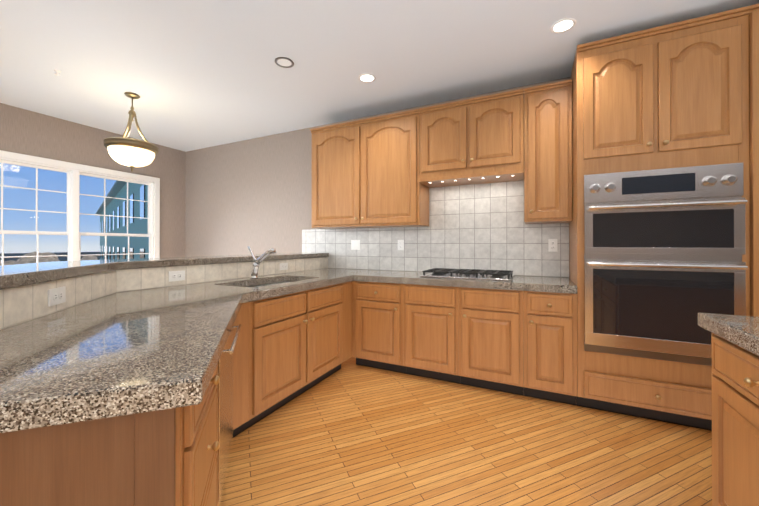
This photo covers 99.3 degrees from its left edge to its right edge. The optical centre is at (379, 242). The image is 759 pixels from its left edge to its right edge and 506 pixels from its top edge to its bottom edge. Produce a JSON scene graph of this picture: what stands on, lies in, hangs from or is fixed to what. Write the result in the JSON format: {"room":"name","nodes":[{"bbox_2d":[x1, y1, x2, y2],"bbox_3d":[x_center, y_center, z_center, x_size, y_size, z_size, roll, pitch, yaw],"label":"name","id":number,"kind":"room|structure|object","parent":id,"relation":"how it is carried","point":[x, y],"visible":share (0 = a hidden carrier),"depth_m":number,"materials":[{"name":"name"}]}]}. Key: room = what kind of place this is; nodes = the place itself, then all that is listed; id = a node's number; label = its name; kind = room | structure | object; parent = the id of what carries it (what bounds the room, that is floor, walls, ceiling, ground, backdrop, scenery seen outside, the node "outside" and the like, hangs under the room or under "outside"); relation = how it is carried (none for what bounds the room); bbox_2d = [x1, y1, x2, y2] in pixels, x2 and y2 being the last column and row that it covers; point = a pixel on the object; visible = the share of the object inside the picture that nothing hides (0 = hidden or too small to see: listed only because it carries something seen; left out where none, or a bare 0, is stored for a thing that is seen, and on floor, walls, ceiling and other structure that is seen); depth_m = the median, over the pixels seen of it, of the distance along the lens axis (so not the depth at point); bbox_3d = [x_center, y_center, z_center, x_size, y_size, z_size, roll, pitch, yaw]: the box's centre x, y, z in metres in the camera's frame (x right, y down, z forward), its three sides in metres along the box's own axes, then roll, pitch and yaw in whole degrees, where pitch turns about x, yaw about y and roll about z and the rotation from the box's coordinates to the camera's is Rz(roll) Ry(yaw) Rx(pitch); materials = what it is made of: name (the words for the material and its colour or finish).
{"room":"kitchen","nodes":[
{"label":"kitchen","id":0,"kind":"room"},
{"bbox_2d":[0,103,185,257],"bbox_3d":[-4.639,-0.141,2.339,0.100,2.720,6.550,0,0,26],"label":"wall","id":1,"kind":"structure","parent":0,"point":[27,132],"depth_m":4.15,"materials":[{"name":"beige paint"}]},
{"bbox_2d":[0,150,159,265],"bbox_3d":[-4.001,-0.076,3.602,0.150,1.820,2.940,0,0,26],"label":"window","id":2,"kind":"structure","parent":1,"relation":"in","point":[73,233],"depth_m":4.01,"materials":[{"name":"white wood"}]},
{"bbox_2d":[0,164,147,262],"bbox_3d":[-4.024,-0.096,3.613,0.034,1.544,2.664,0,0,26],"label":"window panel","id":3,"kind":"object","parent":2,"relation":"in","point":[66,217],"visible":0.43,"depth_m":3.92,"materials":[{"name":"clear glass"}]},
{"bbox_2d":[185,77,569,277],"bbox_3d":[0.814,-0.137,3.399,9.000,2.720,0.100,0,0,26],"label":"wall","id":4,"kind":"structure","parent":0,"point":[255,194],"depth_m":4.62,"materials":[{"name":"beige paint"}]},
{"bbox_2d":[310,108,428,228],"bbox_3d":[-0.132,-0.736,3.606,1.318,1.120,0.350,0,0,26],"label":"upper cabinet","id":5,"kind":"object","parent":4,"relation":"attached to","point":[366,173],"depth_m":3.41,"materials":[{"name":"brown wood"}]},
{"bbox_2d":[302,180,568,276],"bbox_3d":[0.348,-0.176,3.563,3.018,0.978,0.008,0,0,26],"label":"backsplash","id":6,"kind":"structure","parent":4,"relation":"attached to","point":[480,226],"depth_m":3.31,"materials":[{"name":"tile"}]},
{"bbox_2d":[351,240,359,249],"bbox_3d":[-0.289,0.025,3.856,0.118,0.116,0.016,0,0,26],"label":"outlet","id":7,"kind":"object","parent":6,"relation":"attached to","point":[355,244],"visible":1,"depth_m":3.86,"materials":[{"name":"white plastic"}]},
{"bbox_2d":[398,240,403,249],"bbox_3d":[0.237,0.024,3.606,0.072,0.116,0.009,0,0,26],"label":"electrical outlet","id":8,"kind":"object","parent":6,"relation":"attached to","point":[400,244],"visible":1,"depth_m":3.60,"materials":[{"name":"white plastic"}]},
{"bbox_2d":[548,239,556,251],"bbox_3d":[1.588,0.021,2.954,0.072,0.116,0.009,0,0,26],"label":"electrical outlet","id":9,"kind":"object","parent":6,"relation":"attached to","point":[552,245],"visible":1,"depth_m":2.95,"materials":[{"name":"white plastic"}]},
{"bbox_2d":[419,88,523,174],"bbox_3d":[0.879,-0.993,3.101,0.937,0.650,0.385,0,0,26],"label":"upper cabinet","id":10,"kind":"object","parent":4,"relation":"attached to","point":[484,132],"visible":0.9,"depth_m":2.94,"materials":[{"name":"brown wood"}]},
{"bbox_2d":[418,165,523,187],"bbox_3d":[0.878,-0.629,3.098,0.936,0.074,0.371,0,0,26],"label":"valance","id":11,"kind":"object","parent":10,"relation":"attached to","point":[489,175],"visible":0.96,"depth_m":3.00,"materials":[{"name":"brown wood"}]},
{"bbox_2d":[524,79,571,223],"bbox_3d":[1.463,-0.749,2.818,0.355,1.140,0.385,0,0,26],"label":"upper cabinet","id":12,"kind":"object","parent":4,"relation":"attached to","point":[547,153],"visible":1,"depth_m":2.68,"materials":[{"name":"brown wood"}]},
{"bbox_2d":[0,0,758,151],"bbox_3d":[-0.631,-1.559,0.410,9.000,0.100,6.750,0,0,26],"label":"ceiling","id":13,"kind":"structure","parent":0,"point":[196,74],"depth_m":2.57,"materials":[{"name":"white paint"}]},
{"bbox_2d":[103,92,158,170],"bbox_3d":[-2.498,-1.108,3.258,0.442,0.778,0.442,0,0,26],"label":"pendant light","id":14,"kind":"object","parent":13,"relation":"hanging from","point":[131,153],"visible":1,"depth_m":3.15,"materials":[{"name":"white glass"}]},
{"bbox_2d":[275,57,293,67],"bbox_3d":[-0.790,-1.496,2.680,0.156,0.007,0.156,0,0,26],"label":"recessed light","id":15,"kind":"object","parent":13,"relation":"in","point":[284,62],"visible":1,"depth_m":2.68,"materials":[{"name":"white glass"}]},
{"bbox_2d":[358,73,375,82],"bbox_3d":[-0.114,-1.495,2.931,0.156,0.007,0.156,0,0,26],"label":"recessed light","id":16,"kind":"object","parent":13,"relation":"in","point":[367,78],"visible":1,"depth_m":2.93,"materials":[{"name":"white"}]},
{"bbox_2d":[550,18,575,33],"bbox_3d":[1.269,-1.498,2.230,0.156,0.007,0.156,0,0,26],"label":"recessed light","id":17,"kind":"object","parent":13,"relation":"in","point":[563,25],"visible":1,"depth_m":2.23,"materials":[{"name":"white glass"}]},
{"bbox_2d":[220,357,711,505],"bbox_3d":[-0.631,1.261,0.399,9.000,0.100,6.750,0,0,26],"label":"floor","id":18,"kind":"structure","parent":0,"point":[350,432],"depth_m":1.87,"materials":[{"name":"brown wood"}]},
{"bbox_2d":[0,408,175,505],"bbox_3d":[-0.861,0.688,0.624,0.812,1.049,0.026,0,0,-19],"label":"peninsula end panel","id":19,"kind":"object","parent":18,"relation":"on","point":[127,460],"depth_m":0.70,"materials":[{"name":"brown wood"}]},
{"bbox_2d":[175,407,179,505],"bbox_3d":[-0.805,0.787,0.682,0.660,0.850,0.044,0,0,-19],"label":"end post","id":20,"kind":"object","parent":18,"relation":"on","point":[177,503],"depth_m":0.79,"materials":[{"name":"brown wood"}]},
{"bbox_2d":[180,364,219,505],"bbox_3d":[-0.874,0.788,0.963,0.715,0.850,0.529,0,0,-19],"label":"base cabinet","id":21,"kind":"object","parent":18,"relation":"on","point":[199,445],"visible":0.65,"depth_m":0.97,"materials":[{"name":"brown wood"}]},
{"bbox_2d":[0,308,239,432],"bbox_3d":[-0.539,0.334,1.007,0.500,0.060,1.447,0,0,26],"label":"countertop","id":22,"kind":"structure","parent":21,"relation":"on","point":[132,352],"depth_m":0.74,"materials":[{"name":"stone"}]},
{"bbox_2d":[218,324,241,505],"bbox_3d":[-1.029,0.793,1.504,0.679,0.846,0.583,0,0,-19],"label":"dishwasher","id":23,"kind":"object","parent":18,"relation":"on","point":[225,400],"visible":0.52,"depth_m":1.48,"materials":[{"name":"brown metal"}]},
{"bbox_2d":[232,302,248,437],"bbox_3d":[-1.167,0.793,2.119,0.700,0.850,0.139,0,0,26],"label":"base cabinet","id":24,"kind":"object","parent":18,"relation":"on","point":[241,385],"visible":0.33,"depth_m":1.98,"materials":[{"name":"brown wood"}]},
{"bbox_2d":[240,283,342,432],"bbox_3d":[-0.873,0.795,2.666,0.755,0.850,1.099,0,0,26],"label":"base cabinet","id":25,"kind":"object","parent":18,"relation":"on","point":[295,344],"visible":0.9,"depth_m":2.36,"materials":[{"name":"brown wood"}]},
{"bbox_2d":[0,269,414,359],"bbox_3d":[-0.864,0.339,2.255,1.170,0.060,3.414,0,0,26],"label":"countertop","id":26,"kind":"structure","parent":25,"relation":"on","point":[115,314],"depth_m":1.53,"materials":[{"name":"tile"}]},
{"bbox_2d":[247,246,276,277],"bbox_3d":[-1.032,0.169,2.823,0.332,0.282,0.072,0,0,26],"label":"faucet","id":27,"kind":"object","parent":26,"relation":"on","point":[256,264],"visible":1,"depth_m":2.83,"materials":[{"name":"silver metal"}]},
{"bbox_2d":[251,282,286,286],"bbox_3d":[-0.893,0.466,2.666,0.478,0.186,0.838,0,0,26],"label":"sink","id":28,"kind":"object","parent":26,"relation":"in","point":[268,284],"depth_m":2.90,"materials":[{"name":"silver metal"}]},
{"bbox_2d":[336,281,351,371],"bbox_3d":[-0.622,0.797,3.249,0.700,0.850,0.169,0,0,26],"label":"base cabinet","id":29,"kind":"object","parent":18,"relation":"on","point":[347,320],"visible":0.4,"depth_m":3.10,"materials":[{"name":"brown wood"}]},
{"bbox_2d":[352,281,357,364],"bbox_3d":[-0.448,0.799,3.604,0.734,0.850,0.619,0,0,26],"label":"base cabinet","id":30,"kind":"object","parent":18,"relation":"on","point":[353,322],"visible":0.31,"depth_m":3.17,"materials":[{"name":"brown wood"}]},
{"bbox_2d":[312,268,355,271],"bbox_3d":[-0.454,0.344,3.586,0.390,0.060,0.647,0,0,26],"label":"countertop","id":31,"kind":"structure","parent":30,"relation":"on","point":[325,269],"depth_m":3.67,"materials":[{"name":"stone"}]},
{"bbox_2d":[354,281,405,373],"bbox_3d":[0.105,0.798,3.307,0.519,0.850,0.674,0,0,26],"label":"base cabinet","id":32,"kind":"object","parent":18,"relation":"on","point":[378,325],"visible":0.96,"depth_m":3.04,"materials":[{"name":"brown wood"}]},
{"bbox_2d":[403,284,460,383],"bbox_3d":[0.565,0.797,3.085,0.499,0.850,0.674,0,0,26],"label":"base cabinet","id":33,"kind":"object","parent":18,"relation":"on","point":[431,332],"visible":0.94,"depth_m":2.81,"materials":[{"name":"brown wood"}]},
{"bbox_2d":[392,272,576,293],"bbox_3d":[0.739,0.342,3.013,1.838,0.060,0.654,0,0,26],"label":"countertop","id":34,"kind":"structure","parent":33,"relation":"on","point":[519,283],"depth_m":2.66,"materials":[{"name":"stone"}]},
{"bbox_2d":[420,268,513,280],"bbox_3d":[0.824,0.285,3.004,0.770,0.052,0.490,0,0,26],"label":"cooktop","id":35,"kind":"object","parent":34,"relation":"in","point":[499,275],"visible":1,"depth_m":2.88,"materials":[{"name":"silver metal"}]},
{"bbox_2d":[459,287,523,395],"bbox_3d":[1.015,0.796,2.868,0.499,0.850,0.674,0,0,26],"label":"base cabinet","id":36,"kind":"object","parent":18,"relation":"on","point":[490,339],"visible":0.88,"depth_m":2.60,"materials":[{"name":"brown wood"}]},
{"bbox_2d":[523,291,576,405],"bbox_3d":[1.402,0.795,2.681,0.358,0.850,0.674,0,0,26],"label":"base cabinet","id":37,"kind":"object","parent":18,"relation":"on","point":[550,343],"visible":1,"depth_m":2.42,"materials":[{"name":"brown wood"}]},
{"bbox_2d":[569,4,758,430],"bbox_3d":[2.105,-0.106,2.345,1.200,2.650,0.674,0,0,26],"label":"tall cabinet","id":38,"kind":"object","parent":18,"relation":"on","point":[685,93],"visible":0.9,"depth_m":2.13,"materials":[{"name":"brown wood"}]},
{"bbox_2d":[584,163,747,365],"bbox_3d":[1.938,0.143,2.345,0.820,1.257,0.658,0,0,26],"label":"wall oven","id":39,"kind":"object","parent":38,"relation":"in","point":[664,252],"visible":0.92,"depth_m":2.11,"materials":[{"name":"silver metal"}]},
{"bbox_2d":[711,334,758,505],"bbox_3d":[1.680,0.788,0.835,1.055,0.850,0.699,0,0,26],"label":"base cabinet","id":40,"kind":"object","parent":18,"relation":"on","point":[735,426],"visible":0.98,"depth_m":1.19,"materials":[{"name":"brown wood"}]},
{"bbox_2d":[698,313,758,355],"bbox_3d":[1.591,0.332,0.582,1.075,0.060,1.345,0,0,26],"label":"countertop","id":41,"kind":"structure","parent":40,"relation":"on","point":[741,331],"depth_m":1.21,"materials":[{"name":"stone"}]},
{"bbox_3d":[-0.963,0.694,2.284,1.205,1.050,3.445,0,0,26],"label":"wall","id":42,"kind":"structure","parent":18,"relation":"on","visible":0},
{"bbox_2d":[0,270,115,329],"bbox_3d":[-1.367,0.234,1.236,0.008,0.139,1.610,0,0,-19],"label":"tiles","id":43,"kind":"structure","parent":42,"relation":"attached to","point":[21,304],"depth_m":1.36,"materials":[{"name":"beige tile"}]},
{"bbox_2d":[48,286,65,306],"bbox_3d":[-1.424,0.235,1.427,0.009,0.072,0.116,0,0,-19],"label":"electrical outlet","id":44,"kind":"object","parent":43,"relation":"attached to","point":[56,296],"visible":1,"depth_m":1.42,"materials":[{"name":"white plastic"}]},
{"bbox_2d":[0,253,328,289],"bbox_3d":[-1.113,0.143,2.219,1.553,0.050,3.697,0,0,26],"label":"bar","id":45,"kind":"object","parent":42,"relation":"on","point":[16,275],"visible":0.94,"depth_m":1.84,"materials":[{"name":"stone"}]},
{"bbox_2d":[116,257,327,291],"bbox_3d":[-1.141,0.242,3.019,0.008,0.139,2.262,0,0,26],"label":"tiles","id":46,"kind":"structure","parent":42,"relation":"attached to","point":[138,279],"depth_m":2.53,"materials":[{"name":"beige tile"}]},
{"bbox_2d":[169,270,184,281],"bbox_3d":[-1.463,0.239,2.331,0.009,0.072,0.116,0,0,26],"label":"electrical outlet","id":47,"kind":"object","parent":46,"relation":"attached to","point":[176,275],"visible":1,"depth_m":2.33,"materials":[{"name":"white plastic"}]},
{"bbox_2d":[280,263,287,269],"bbox_3d":[-0.985,0.243,3.322,0.009,0.072,0.116,0,0,26],"label":"electrical outlet","id":48,"kind":"object","parent":46,"relation":"attached to","point":[283,266],"visible":1,"depth_m":3.32,"materials":[{"name":"white plastic"}]},
{"label":"outside","id":49,"kind":"structure","parent":0,"visible":0},
{"bbox_2d":[0,252,99,260],"bbox_3d":[-182.763,8.160,88.194,394.000,0.200,600.000,0,0,26],"label":"ground","id":50,"kind":"structure","parent":49,"point":[56,253],"depth_m":219.85,"materials":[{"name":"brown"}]},
{"bbox_2d":[0,251,97,265],"bbox_3d":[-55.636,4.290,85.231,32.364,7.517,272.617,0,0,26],"label":"tree","id":51,"kind":"object","parent":50,"relation":"on","point":[24,260],"depth_m":56.40,"materials":[{"name":"plant"}]},
{"bbox_2d":[96,180,148,259],"bbox_3d":[-18.024,1.528,29.858,11.000,12.600,48.000,0,0,-43],"label":"building","id":52,"kind":"structure","parent":50,"relation":"on","point":[136,192],"depth_m":20.84,"materials":[{"name":"teal"}]}
]}

